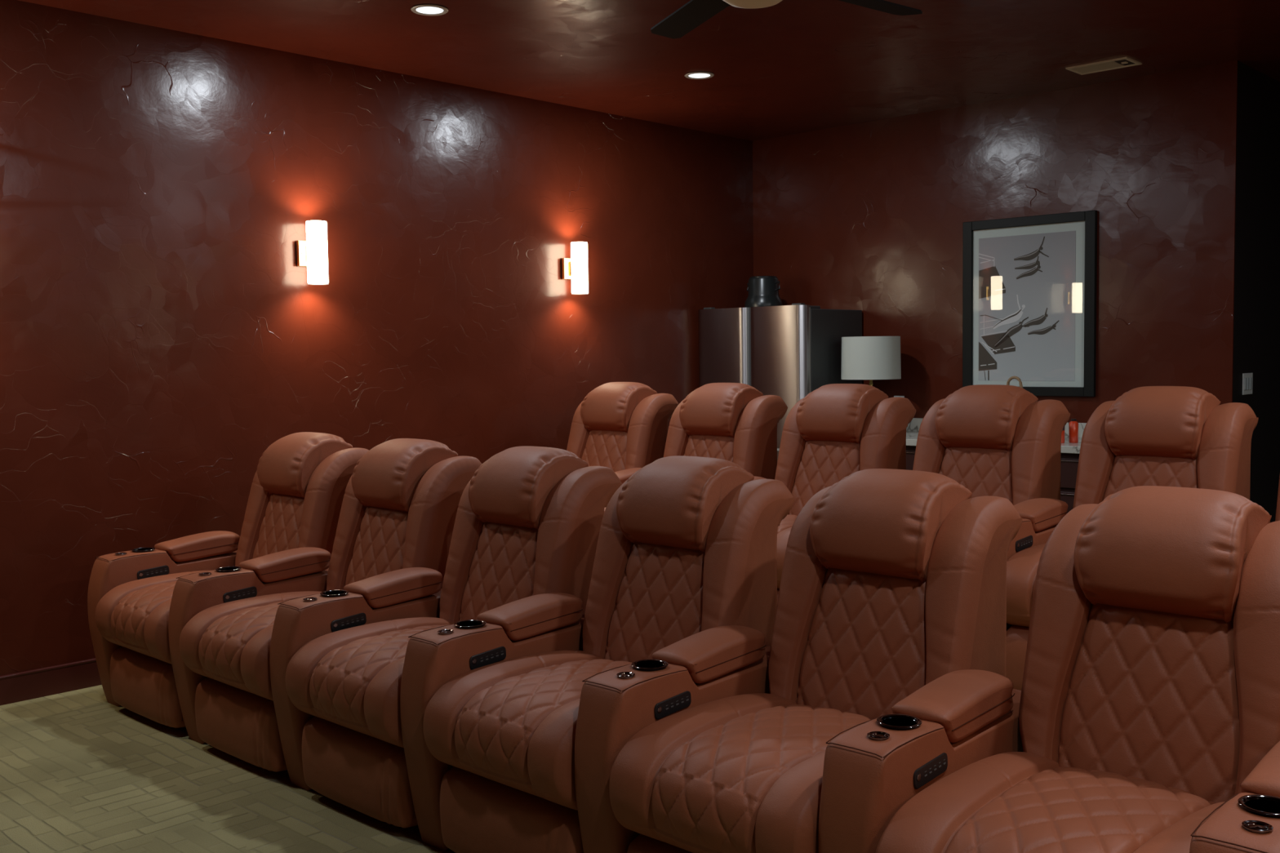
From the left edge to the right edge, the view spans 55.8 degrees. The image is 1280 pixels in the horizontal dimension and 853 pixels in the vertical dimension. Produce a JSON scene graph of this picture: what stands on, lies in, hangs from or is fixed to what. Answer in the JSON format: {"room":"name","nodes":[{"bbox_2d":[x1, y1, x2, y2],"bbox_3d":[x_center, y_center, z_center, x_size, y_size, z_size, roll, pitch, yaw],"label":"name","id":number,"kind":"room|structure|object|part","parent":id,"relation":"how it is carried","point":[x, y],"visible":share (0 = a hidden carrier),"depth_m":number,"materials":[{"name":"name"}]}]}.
{"room":"home theater","nodes":[
{"label":"home theater","id":0,"kind":"room"},
{"bbox_2d":[0,684,455,852],"bbox_3d":[0.820,1.244,4.503,6.340,0.120,12.958,2,5,43],"label":"floor","id":1,"kind":"structure","parent":0,"point":[81,771],"depth_m":4.04,"materials":[{"name":"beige carpet"}]},
{"bbox_2d":[87,431,368,728],"bbox_3d":[-1.759,0.609,5.215,0.754,1.134,1.030,2,5,43],"label":"recliner","id":2,"kind":"object","parent":1,"relation":"on","point":[300,481],"visible":0.48,"depth_m":5.13,"materials":[{"name":"leather"}]},
{"bbox_3d":[-1.809,0.765,5.060,0.354,0.249,0.718,2,5,43],"label":"quilted seat panel","id":3,"kind":"part","parent":2,"relation":"part of","materials":[{"name":"leather"}]},
{"bbox_2d":[95,570,206,664],"bbox_3d":[-1.806,0.778,5.064,0.595,0.276,0.729,2,5,43],"label":"seat cushion","id":4,"kind":"object","parent":2,"relation":"on","point":[132,610],"depth_m":4.87,"materials":[{"name":"leather"}]},
{"bbox_3d":[-2.093,0.629,5.194,0.007,0.050,0.141,2,5,43],"label":"control panel","id":5,"kind":"part","parent":2,"relation":"part of","materials":[{"name":"black plastic"}]},
{"bbox_3d":[-2.002,0.848,5.406,0.146,0.641,0.872,2,5,43],"label":"armrest","id":6,"kind":"part","parent":2,"relation":"part of","materials":[{"name":"leather"}]},
{"bbox_3d":[-1.579,0.508,5.292,0.404,0.483,0.154,2,5,43],"label":"quilted panel","id":7,"kind":"part","parent":2,"relation":"part of","materials":[{"name":"leather"}]},
{"bbox_3d":[-1.501,0.484,5.372,0.604,0.783,0.435,2,5,43],"label":"backrest","id":8,"kind":"part","parent":2,"relation":"part of","materials":[{"name":"leather"}]},
{"bbox_2d":[257,431,352,497],"bbox_3d":[-1.496,0.167,5.364,0.362,0.277,0.310,2,5,43],"label":"headrest pillow","id":9,"kind":"object","parent":2,"relation":"on","point":[286,468],"depth_m":5.24,"materials":[{"name":"leather"}]},
{"bbox_2d":[168,438,481,772],"bbox_3d":[-1.214,0.632,4.700,0.754,1.134,1.030,2,5,43],"label":"recliner","id":10,"kind":"object","parent":1,"relation":"on","point":[401,500],"visible":0.61,"depth_m":4.62,"materials":[{"name":"leather"}]},
{"bbox_3d":[-1.549,0.653,4.679,0.007,0.050,0.141,2,5,43],"label":"control panel","id":11,"kind":"part","parent":10,"relation":"part of","materials":[{"name":"black plastic"}]},
{"bbox_3d":[-1.265,0.788,4.544,0.354,0.249,0.718,2,5,43],"label":"quilted seat panel","id":12,"kind":"part","parent":10,"relation":"part of","materials":[{"name":"leather"}]},
{"bbox_3d":[-1.458,0.871,4.891,0.146,0.641,0.872,2,5,43],"label":"armrest","id":13,"kind":"part","parent":10,"relation":"part of","materials":[{"name":"leather"}]},
{"bbox_2d":[179,591,321,701],"bbox_3d":[-1.261,0.801,4.549,0.595,0.276,0.729,2,5,43],"label":"seat cushion","id":14,"kind":"object","parent":10,"relation":"on","point":[225,638],"depth_m":4.36,"materials":[{"name":"leather"}]},
{"bbox_3d":[-1.034,0.531,4.776,0.404,0.483,0.154,2,5,43],"label":"quilted panel","id":15,"kind":"part","parent":10,"relation":"part of","materials":[{"name":"leather"}]},
{"bbox_3d":[-0.957,0.507,4.857,0.604,0.783,0.435,2,5,43],"label":"backrest","id":16,"kind":"part","parent":10,"relation":"part of","materials":[{"name":"leather"}]},
{"bbox_2d":[351,438,457,511],"bbox_3d":[-0.951,0.190,4.849,0.362,0.277,0.310,2,5,43],"label":"headrest pillow","id":17,"kind":"object","parent":10,"relation":"on","point":[388,477],"depth_m":4.73,"materials":[{"name":"leather"}]},
{"bbox_2d":[270,445,622,827],"bbox_3d":[-0.670,0.655,4.185,0.754,1.134,1.030,2,5,43],"label":"recliner","id":18,"kind":"object","parent":1,"relation":"on","point":[528,521],"visible":0.67,"depth_m":4.10,"materials":[{"name":"leather"}]},
{"bbox_3d":[-1.004,0.676,4.163,0.007,0.050,0.141,2,5,43],"label":"control panel","id":19,"kind":"part","parent":18,"relation":"part of","materials":[{"name":"black plastic"}]},
{"bbox_3d":[-0.914,0.894,4.376,0.146,0.641,0.872,2,5,43],"label":"armrest","id":20,"kind":"part","parent":18,"relation":"part of","materials":[{"name":"leather"}]},
{"bbox_2d":[285,617,454,747],"bbox_3d":[-0.717,0.824,4.034,0.595,0.276,0.729,2,5,43],"label":"seat cushion","id":21,"kind":"object","parent":18,"relation":"on","point":[344,677],"depth_m":3.85,"materials":[{"name":"leather"}]},
{"bbox_3d":[-0.720,0.811,4.029,0.354,0.249,0.718,2,5,43],"label":"quilted seat panel","id":22,"kind":"part","parent":18,"relation":"part of","materials":[{"name":"leather"}]},
{"bbox_3d":[-0.490,0.554,4.261,0.404,0.483,0.154,2,5,43],"label":"quilted panel","id":23,"kind":"part","parent":18,"relation":"part of","materials":[{"name":"leather"}]},
{"bbox_2d":[468,445,588,529],"bbox_3d":[-0.407,0.213,4.334,0.362,0.277,0.310,2,5,43],"label":"headrest pillow","id":24,"kind":"object","parent":18,"relation":"on","point":[513,489],"depth_m":4.22,"materials":[{"name":"leather"}]},
{"bbox_3d":[-0.412,0.530,4.342,0.604,0.783,0.435,2,5,43],"label":"backrest","id":25,"kind":"part","parent":18,"relation":"part of","materials":[{"name":"leather"}]},
{"bbox_2d":[400,455,794,852],"bbox_3d":[-0.125,0.678,3.669,0.754,1.134,1.030,2,5,43],"label":"recliner","id":26,"kind":"object","parent":1,"relation":"on","point":[686,546],"visible":0.74,"depth_m":3.59,"materials":[{"name":"leather"}]},
{"bbox_3d":[-0.460,0.699,3.648,0.007,0.050,0.141,2,5,43],"label":"control panel","id":27,"kind":"part","parent":26,"relation":"part of","materials":[{"name":"black plastic"}]},
{"bbox_3d":[-0.369,0.917,3.861,0.146,0.641,0.872,2,5,43],"label":"armrest","id":28,"kind":"part","parent":26,"relation":"part of","materials":[{"name":"leather"}]},
{"bbox_2d":[422,650,604,810],"bbox_3d":[-0.172,0.847,3.518,0.595,0.276,0.729,2,5,43],"label":"seat cushion","id":29,"kind":"object","parent":26,"relation":"on","point":[504,722],"depth_m":3.33,"materials":[{"name":"leather"}]},
{"bbox_3d":[-0.176,0.835,3.514,0.354,0.249,0.718,2,5,43],"label":"quilted seat panel","id":30,"kind":"part","parent":26,"relation":"part of","materials":[{"name":"leather"}]},
{"bbox_3d":[0.055,0.578,3.746,0.404,0.483,0.154,2,5,43],"label":"quilted panel","id":31,"kind":"part","parent":26,"relation":"part of","materials":[{"name":"leather"}]},
{"bbox_2d":[616,455,754,551],"bbox_3d":[0.138,0.237,3.818,0.362,0.277,0.310,2,5,43],"label":"headrest pillow","id":32,"kind":"object","parent":26,"relation":"on","point":[671,504],"depth_m":3.71,"materials":[{"name":"leather"}]},
{"bbox_3d":[0.132,0.553,3.827,0.604,0.783,0.435,2,5,43],"label":"backrest","id":33,"kind":"part","parent":26,"relation":"part of","materials":[{"name":"leather"}]},
{"bbox_2d":[697,302,862,461],"bbox_3d":[0.957,0.064,8.324,0.915,1.778,0.675,2,5,43],"label":"refrigerator","id":34,"kind":"object","parent":1,"relation":"on","point":[788,353],"visible":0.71,"depth_m":7.95,"materials":[{"name":"grey metal"}]},
{"bbox_3d":[0.567,-0.340,8.240,0.440,0.925,0.060,2,5,43],"label":"door","id":35,"kind":"part","parent":34,"relation":"part of","materials":[{"name":"silver metal"}]},
{"bbox_2d":[744,275,782,307],"bbox_3d":[0.859,-0.919,8.398,0.270,0.249,0.270,-1,3,-2],"label":"canister","id":36,"kind":"object","parent":34,"relation":"on","point":[763,291],"visible":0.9,"depth_m":8.30,"materials":[{"name":"black"}]},
{"bbox_3d":[0.857,-1.036,8.391,0.188,0.013,0.188,2,5,43],"label":"lid","id":37,"kind":"part","parent":36,"relation":"part of","materials":[{"name":"black plastic"}]},
{"bbox_3d":[0.947,-0.967,8.310,0.048,0.068,0.016,2,5,43],"label":"handle","id":38,"kind":"part","parent":36,"relation":"part of","materials":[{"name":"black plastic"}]},
{"bbox_2d":[777,447,779,461],"bbox_3d":[0.753,0.504,8.128,0.915,0.748,0.065,2,5,43],"label":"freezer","id":39,"kind":"object","parent":34,"relation":"in","point":[778,448],"depth_m":7.92,"materials":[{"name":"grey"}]},
{"bbox_3d":[0.901,-0.326,7.923,0.469,0.925,0.060,2,5,43],"label":"door","id":40,"kind":"part","parent":34,"relation":"part of","materials":[{"name":"silver metal"}]},
{"bbox_2d":[574,468,1022,852],"bbox_3d":[0.419,0.702,3.154,0.754,1.134,1.030,2,5,43],"label":"recliner","id":41,"kind":"object","parent":1,"relation":"on","point":[893,582],"visible":0.83,"depth_m":3.11,"materials":[{"name":"leather"}]},
{"bbox_3d":[0.175,0.940,3.345,0.146,0.641,0.872,2,5,43],"label":"armrest","id":42,"kind":"part","parent":41,"relation":"part of","materials":[{"name":"leather"}]},
{"bbox_3d":[0.085,0.722,3.133,0.007,0.050,0.141,2,5,43],"label":"control panel","id":43,"kind":"part","parent":41,"relation":"part of","materials":[{"name":"black plastic"}]},
{"bbox_2d":[608,693,825,852],"bbox_3d":[0.372,0.870,3.003,0.595,0.276,0.729,2,5,43],"label":"seat cushion","id":44,"kind":"object","parent":41,"relation":"on","point":[695,772],"depth_m":2.84,"materials":[{"name":"leather"}]},
{"bbox_3d":[0.369,0.858,2.998,0.354,0.249,0.718,2,5,43],"label":"quilted seat panel","id":45,"kind":"part","parent":41,"relation":"part of","materials":[{"name":"leather"}]},
{"bbox_3d":[0.599,0.601,3.231,0.404,0.483,0.154,2,5,43],"label":"quilted panel","id":46,"kind":"part","parent":41,"relation":"part of","materials":[{"name":"leather"}]},
{"bbox_2d":[809,468,972,581],"bbox_3d":[0.682,0.260,3.303,0.362,0.277,0.310,2,5,43],"label":"headrest pillow","id":47,"kind":"object","parent":41,"relation":"on","point":[872,524],"depth_m":3.20,"materials":[{"name":"leather"}]},
{"bbox_3d":[0.677,0.577,3.311,0.604,0.783,0.435,2,5,43],"label":"backrest","id":48,"kind":"part","parent":41,"relation":"part of","materials":[{"name":"leather"}]},
{"bbox_2d":[906,445,915,470],"bbox_3d":[1.992,0.549,7.423,0.566,0.888,0.606,2,5,43],"label":"base cabinet","id":49,"kind":"object","parent":1,"relation":"on","point":[910,450],"visible":0.02,"depth_m":7.33,"materials":[{"name":"red"}]},
{"bbox_2d":[818,485,1279,852],"bbox_3d":[0.964,0.725,2.639,0.754,1.134,1.030,2,5,43],"label":"recliner","id":50,"kind":"object","parent":1,"relation":"on","point":[1145,703],"visible":0.94,"depth_m":2.64,"materials":[{"name":"leather"}]},
{"bbox_3d":[0.720,0.964,2.830,0.146,0.641,0.872,2,5,43],"label":"armrest","id":51,"kind":"part","parent":50,"relation":"part of","materials":[{"name":"leather"}]},
{"bbox_3d":[0.629,0.746,2.617,0.007,0.050,0.141,2,5,43],"label":"control panel","id":52,"kind":"part","parent":50,"relation":"part of","materials":[{"name":"black plastic"}]},
{"bbox_2d":[875,751,1225,852],"bbox_3d":[0.917,0.894,2.488,0.595,0.276,0.729,2,5,43],"label":"seat cushion","id":53,"kind":"object","parent":50,"relation":"on","point":[965,802],"depth_m":2.47,"materials":[{"name":"leather"}]},
{"bbox_3d":[0.913,0.881,2.483,0.354,0.249,0.718,2,5,43],"label":"quilted seat panel","id":54,"kind":"part","parent":50,"relation":"part of","materials":[{"name":"leather"}]},
{"bbox_3d":[1.144,0.624,2.715,0.404,0.483,0.154,2,5,43],"label":"quilted panel","id":55,"kind":"part","parent":50,"relation":"part of","materials":[{"name":"leather"}]},
{"bbox_3d":[1.221,0.600,2.796,0.604,0.783,0.435,2,5,43],"label":"backrest","id":56,"kind":"part","parent":50,"relation":"part of","materials":[{"name":"leather"}]},
{"bbox_2d":[1073,485,1271,622],"bbox_3d":[1.227,0.283,2.788,0.362,0.277,0.310,2,5,43],"label":"headrest pillow","id":57,"kind":"object","parent":50,"relation":"on","point":[1146,553],"depth_m":2.69,"materials":[{"name":"leather"}]},
{"bbox_2d":[1060,453,1079,513],"bbox_3d":[2.406,0.567,7.032,0.566,0.888,0.606,2,5,43],"label":"base cabinet","id":58,"kind":"object","parent":1,"relation":"on","point":[1069,461],"visible":0.06,"depth_m":6.65,"materials":[{"name":"red"}]},
{"bbox_3d":[2.207,0.478,6.818,0.558,0.246,0.020,2,5,43],"label":"drawer","id":59,"kind":"part","parent":58,"relation":"part of","materials":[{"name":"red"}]},
{"bbox_3d":[2.204,0.251,6.804,0.558,0.161,0.020,2,5,43],"label":"drawer","id":60,"kind":"part","parent":58,"relation":"part of","materials":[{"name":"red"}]},
{"bbox_2d":[1189,741,1279,852],"bbox_3d":[1.508,0.748,2.123,0.754,1.134,1.030,2,5,43],"label":"recliner","id":61,"kind":"object","parent":1,"relation":"on","point":[1249,821],"visible":1,"depth_m":2.10,"materials":[{"name":"leather"}]},
{"bbox_3d":[1.264,0.987,2.315,0.146,0.641,0.872,2,5,43],"label":"armrest","id":62,"kind":"part","parent":61,"relation":"part of","materials":[{"name":"leather"}]},
{"bbox_3d":[1.579,0.532,7.815,0.566,0.888,0.606,2,5,43],"label":"base cabinet","id":63,"kind":"object","parent":1,"relation":"on","visible":0},
{"bbox_2d":[906,431,1081,453],"bbox_3d":[2.184,0.093,7.198,2.305,0.040,0.649,2,5,43],"label":"countertop","id":64,"kind":"structure","parent":63,"relation":"on","point":[911,436],"depth_m":6.83,"materials":[{"name":"white stone"}]},
{"bbox_2d":[840,336,901,386],"bbox_3d":[1.499,-0.269,7.837,0.382,0.626,0.382,2,5,43],"label":"table lamp","id":65,"kind":"object","parent":64,"relation":"on","point":[863,357],"visible":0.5,"depth_m":7.66,"materials":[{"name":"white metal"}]},
{"bbox_2d":[1006,376,1022,387],"bbox_3d":[2.187,-0.107,7.058,0.244,0.376,0.244,2,5,43],"label":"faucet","id":66,"kind":"object","parent":64,"relation":"on","point":[1010,379],"visible":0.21,"depth_m":7.04,"materials":[{"name":"brown metal"}]},
{"bbox_2d":[1061,426,1065,443],"bbox_3d":[2.369,0.016,6.812,0.048,0.154,0.054,-1,3,-10],"label":"bottle","id":67,"kind":"object","parent":64,"relation":"on","point":[1063,430],"visible":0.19,"depth_m":6.79,"materials":[{"name":"red plastic"}]},
{"bbox_2d":[1068,418,1078,443],"bbox_3d":[2.451,0.024,6.829,0.052,0.134,0.052,2,5,43],"label":"bottle","id":68,"kind":"object","parent":64,"relation":"on","point":[1073,424],"visible":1,"depth_m":6.81,"materials":[{"name":"red plastic"}]},
{"bbox_2d":[0,0,753,675],"bbox_3d":[-2.477,-0.333,5.475,0.120,3.002,9.758,2,5,43],"label":"wall","id":69,"kind":"structure","parent":0,"point":[162,328],"depth_m":6.02,"materials":[{"name":"paint"}]},
{"bbox_2d":[0,657,102,706],"bbox_3d":[-3.735,1.207,4.114,0.019,0.124,5.895,2,5,43],"label":"baseboard","id":70,"kind":"structure","parent":69,"relation":"attached to","point":[62,678],"depth_m":5.30,"materials":[{"name":"red paint"}]},
{"bbox_2d":[296,220,328,284],"bbox_3d":[-1.650,-0.880,6.125,0.154,0.314,0.124,2,5,43],"label":"wall sconce","id":71,"kind":"object","parent":69,"relation":"attached to","point":[312,253],"visible":1,"depth_m":6.07,"materials":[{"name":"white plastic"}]},
{"bbox_2d":[561,241,588,293],"bbox_3d":[-0.390,-0.976,7.451,0.154,0.314,0.124,2,5,43],"label":"wall sconce","id":72,"kind":"object","parent":69,"relation":"attached to","point":[575,268],"visible":1,"depth_m":7.39,"materials":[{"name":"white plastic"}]},
{"bbox_3d":[-0.372,-0.975,7.434,0.104,0.314,0.104,2,5,43],"label":"lamp shade","id":73,"kind":"part","parent":72,"relation":"part of","materials":[{"name":"white glass"}]},
{"bbox_2d":[18,0,1279,141],"bbox_3d":[0.777,-1.872,4.317,6.340,0.120,12.958,2,5,43],"label":"ceiling","id":74,"kind":"structure","parent":0,"point":[787,67],"depth_m":6.06,"materials":[{"name":"paint"}]},
{"bbox_2d":[410,4,448,15],"bbox_3d":[-0.932,-1.846,5.355,0.164,0.007,0.164,2,5,43],"label":"recessed light","id":75,"kind":"object","parent":74,"relation":"in","point":[422,9],"visible":1,"depth_m":5.35,"materials":[{"name":"grey"}]},
{"bbox_2d":[684,71,714,79],"bbox_3d":[0.328,-1.942,6.683,0.164,0.007,0.164,2,5,43],"label":"recessed light","id":76,"kind":"object","parent":74,"relation":"in","point":[693,75],"visible":1,"depth_m":6.68,"materials":[{"name":"grey"}]},
{"bbox_2d":[650,0,922,38],"bbox_3d":[0.414,-1.576,3.913,1.535,0.413,1.526,2,5,43],"label":"ceiling fan","id":77,"kind":"object","parent":74,"relation":"hanging from","point":[692,14],"visible":1,"depth_m":4.33,"materials":[{"name":"black wood"}]},
{"bbox_3d":[0.199,-1.494,4.366,0.124,0.027,0.630,-2,4,-21],"label":"blade","id":78,"kind":"part","parent":77,"relation":"part of","materials":[{"name":"black wood"}]},
{"bbox_3d":[0.371,-1.403,3.917,0.240,0.068,0.240,2,5,43],"label":"lamp shade","id":79,"kind":"part","parent":77,"relation":"part of","materials":[{"name":"beige glass"}]},
{"bbox_3d":[0.749,-1.493,4.215,0.630,0.027,0.124,-3,4,-39],"label":"blade","id":80,"kind":"part","parent":77,"relation":"part of","materials":[{"name":"black wood"}]},
{"bbox_2d":[1065,56,1142,75],"bbox_3d":[2.529,-1.966,6.591,0.336,0.010,0.206,2,5,44],"label":"ceiling vent","id":81,"kind":"object","parent":74,"relation":"in","point":[1113,64],"visible":1,"depth_m":6.58,"materials":[{"name":"beige metal"}]},
{"bbox_2d":[752,60,1237,422],"bbox_3d":[2.045,-0.529,7.747,3.310,3.002,0.012,2,5,43],"label":"wall","id":82,"kind":"structure","parent":0,"point":[868,217],"depth_m":7.35,"materials":[{"name":"paint"}]},
{"bbox_2d":[906,417,1086,437],"bbox_3d":[2.399,0.013,7.422,2.305,0.088,0.020,2,5,43],"label":"backsplash","id":83,"kind":"structure","parent":82,"relation":"attached to","point":[914,425],"depth_m":7.93,"materials":[{"name":"white stone"}]},
{"bbox_2d":[962,209,1097,396],"bbox_3d":[2.368,-0.734,7.391,0.850,1.092,0.032,2,5,43],"label":"framed picture","id":84,"kind":"object","parent":82,"relation":"attached to","point":[1029,282],"visible":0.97,"depth_m":7.37,"materials":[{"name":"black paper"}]},
{"bbox_2d":[978,231,1075,381],"bbox_3d":[2.362,-0.726,7.400,0.624,0.892,0.002,2,5,43],"label":"print","id":85,"kind":"object","parent":84,"relation":"attached to","point":[1027,279],"depth_m":7.39,"materials":[{"name":"grey paper"}]},
{"bbox_2d":[1232,60,1279,522],"bbox_3d":[3.145,-0.613,8.906,3.310,3.002,3.188,2,5,43],"label":"doorway","id":86,"kind":"structure","parent":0,"point":[1256,322],"depth_m":6.92,"materials":[{"name":"black paint"}]},
{"bbox_2d":[1242,373,1253,395],"bbox_3d":[3.421,-0.240,6.798,0.010,0.120,0.164,2,5,43],"label":"light switch","id":87,"kind":"object","parent":86,"relation":"attached to","point":[1247,378],"visible":1,"depth_m":6.79,"materials":[{"name":"white plastic"}]},
{"bbox_3d":[1.180,1.069,4.881,6.088,0.174,1.980,2,5,43],"label":"floor","id":88,"kind":"structure","parent":0,"visible":0},
{"bbox_2d":[566,382,678,471],"bbox_3d":[-0.388,0.330,6.661,0.754,1.134,1.030,2,5,43],"label":"recliner","id":89,"kind":"object","parent":88,"relation":"on","point":[617,426],"visible":0.35,"depth_m":6.67,"materials":[{"name":"leather"}]},
{"bbox_3d":[-0.208,0.229,6.737,0.404,0.483,0.154,2,5,43],"label":"quilted panel","id":90,"kind":"part","parent":89,"relation":"part of","materials":[{"name":"leather"}]},
{"bbox_2d":[580,382,657,432],"bbox_3d":[-0.125,-0.112,6.810,0.362,0.277,0.310,2,5,43],"label":"headrest pillow","id":91,"kind":"object","parent":89,"relation":"on","point":[611,406],"depth_m":6.69,"materials":[{"name":"leather"}]},
{"bbox_2d":[604,382,787,512],"bbox_3d":[0.156,0.353,6.146,0.754,1.134,1.030,2,5,43],"label":"recliner","id":92,"kind":"object","parent":88,"relation":"on","point":[735,423],"visible":0.27,"depth_m":6.15,"materials":[{"name":"leather"}]},
{"bbox_3d":[0.336,0.252,6.222,0.404,0.483,0.154,2,5,43],"label":"quilted panel","id":93,"kind":"part","parent":92,"relation":"part of","materials":[{"name":"leather"}]},
{"bbox_2d":[679,382,763,437],"bbox_3d":[0.419,-0.089,6.295,0.362,0.277,0.310,2,5,43],"label":"headrest pillow","id":94,"kind":"object","parent":92,"relation":"on","point":[713,410],"depth_m":6.18,"materials":[{"name":"leather"}]},
{"bbox_3d":[0.414,0.228,6.303,0.604,0.783,0.435,2,5,43],"label":"backrest","id":95,"kind":"part","parent":92,"relation":"part of","materials":[{"name":"leather"}]},
{"bbox_2d":[752,383,915,601],"bbox_3d":[0.701,0.376,5.630,0.754,1.134,1.030,2,5,43],"label":"recliner","id":96,"kind":"object","parent":88,"relation":"on","point":[836,432],"visible":0.34,"depth_m":5.66,"materials":[{"name":"leather"}]},
{"bbox_2d":[777,527,791,589],"bbox_3d":[0.654,0.545,5.479,0.595,0.276,0.729,2,5,43],"label":"seat cushion","id":97,"kind":"object","parent":96,"relation":"on","point":[783,533],"depth_m":5.07,"materials":[{"name":"leather"}]},
{"bbox_3d":[0.650,0.532,5.475,0.354,0.249,0.718,2,5,43],"label":"quilted seat panel","id":98,"kind":"part","parent":96,"relation":"part of","materials":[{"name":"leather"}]},
{"bbox_3d":[0.881,0.276,5.707,0.404,0.483,0.154,2,5,43],"label":"quilted panel","id":99,"kind":"part","parent":96,"relation":"part of","materials":[{"name":"leather"}]},
{"bbox_2d":[795,383,888,443],"bbox_3d":[0.964,-0.066,5.779,0.362,0.277,0.310,2,5,43],"label":"headrest pillow","id":100,"kind":"object","parent":96,"relation":"on","point":[832,413],"depth_m":5.67,"materials":[{"name":"leather"}]},
{"bbox_3d":[0.958,0.251,5.788,0.604,0.783,0.435,2,5,43],"label":"backrest","id":101,"kind":"part","parent":96,"relation":"part of","materials":[{"name":"leather"}]},
{"bbox_2d":[912,384,1070,505],"bbox_3d":[1.245,0.399,5.115,0.754,1.134,1.030,2,5,43],"label":"recliner","id":102,"kind":"object","parent":88,"relation":"on","point":[993,440],"visible":0.28,"depth_m":5.13,"materials":[{"name":"leather"}]},
{"bbox_3d":[1.425,0.299,5.191,0.404,0.483,0.154,2,5,43],"label":"quilted panel","id":103,"kind":"part","parent":102,"relation":"part of","materials":[{"name":"leather"}]},
{"bbox_2d":[935,384,1038,450],"bbox_3d":[1.508,-0.042,5.264,0.362,0.277,0.310,2,5,43],"label":"headrest pillow","id":104,"kind":"object","parent":102,"relation":"on","point":[978,417],"depth_m":5.16,"materials":[{"name":"leather"}]},
{"bbox_2d":[1005,386,1258,690],"bbox_3d":[1.790,0.422,4.600,0.754,1.134,1.030,2,5,43],"label":"recliner","id":105,"kind":"object","parent":88,"relation":"on","point":[1161,436],"visible":0.33,"depth_m":4.62,"materials":[{"name":"leather"}]},
{"bbox_3d":[1.455,0.443,4.578,0.007,0.050,0.141,2,5,43],"label":"control panel","id":106,"kind":"part","parent":105,"relation":"part of","materials":[{"name":"black plastic"}]},
{"bbox_2d":[1006,543,1045,626],"bbox_3d":[1.743,0.591,4.449,0.595,0.276,0.729,2,5,43],"label":"seat cushion","id":107,"kind":"object","parent":105,"relation":"on","point":[1023,559],"depth_m":4.35,"materials":[{"name":"leather"}]},
{"bbox_3d":[1.546,0.661,4.791,0.146,0.641,0.872,2,5,43],"label":"armrest","id":108,"kind":"part","parent":105,"relation":"part of","materials":[{"name":"leather"}]},
{"bbox_3d":[1.739,0.579,4.444,0.354,0.249,0.718,2,5,43],"label":"quilted seat panel","id":109,"kind":"part","parent":105,"relation":"part of","materials":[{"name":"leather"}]},
{"bbox_3d":[1.970,0.322,4.676,0.404,0.483,0.154,2,5,43],"label":"quilted panel","id":110,"kind":"part","parent":105,"relation":"part of","materials":[{"name":"leather"}]},
{"bbox_2d":[1104,386,1220,459],"bbox_3d":[2.053,-0.019,4.749,0.362,0.277,0.310,2,5,43],"label":"headrest pillow","id":111,"kind":"object","parent":105,"relation":"on","point":[1146,422],"depth_m":4.65,"materials":[{"name":"leather"}]},
{"bbox_3d":[2.047,0.298,4.757,0.604,0.783,0.435,2,5,43],"label":"backrest","id":112,"kind":"part","parent":105,"relation":"part of","materials":[{"name":"leather"}]},
{"bbox_2d":[1268,475,1279,523],"bbox_3d":[2.334,0.446,4.085,0.754,1.134,1.030,2,5,43],"label":"recliner","id":113,"kind":"object","parent":88,"relation":"on","point":[1277,510],"visible":0.02,"depth_m":4.35,"materials":[{"name":"leather"}]},
{"bbox_3d":[2.592,0.321,4.242,0.604,0.783,0.435,2,5,43],"label":"backrest","id":114,"kind":"part","parent":113,"relation":"part of","materials":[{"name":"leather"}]}
]}

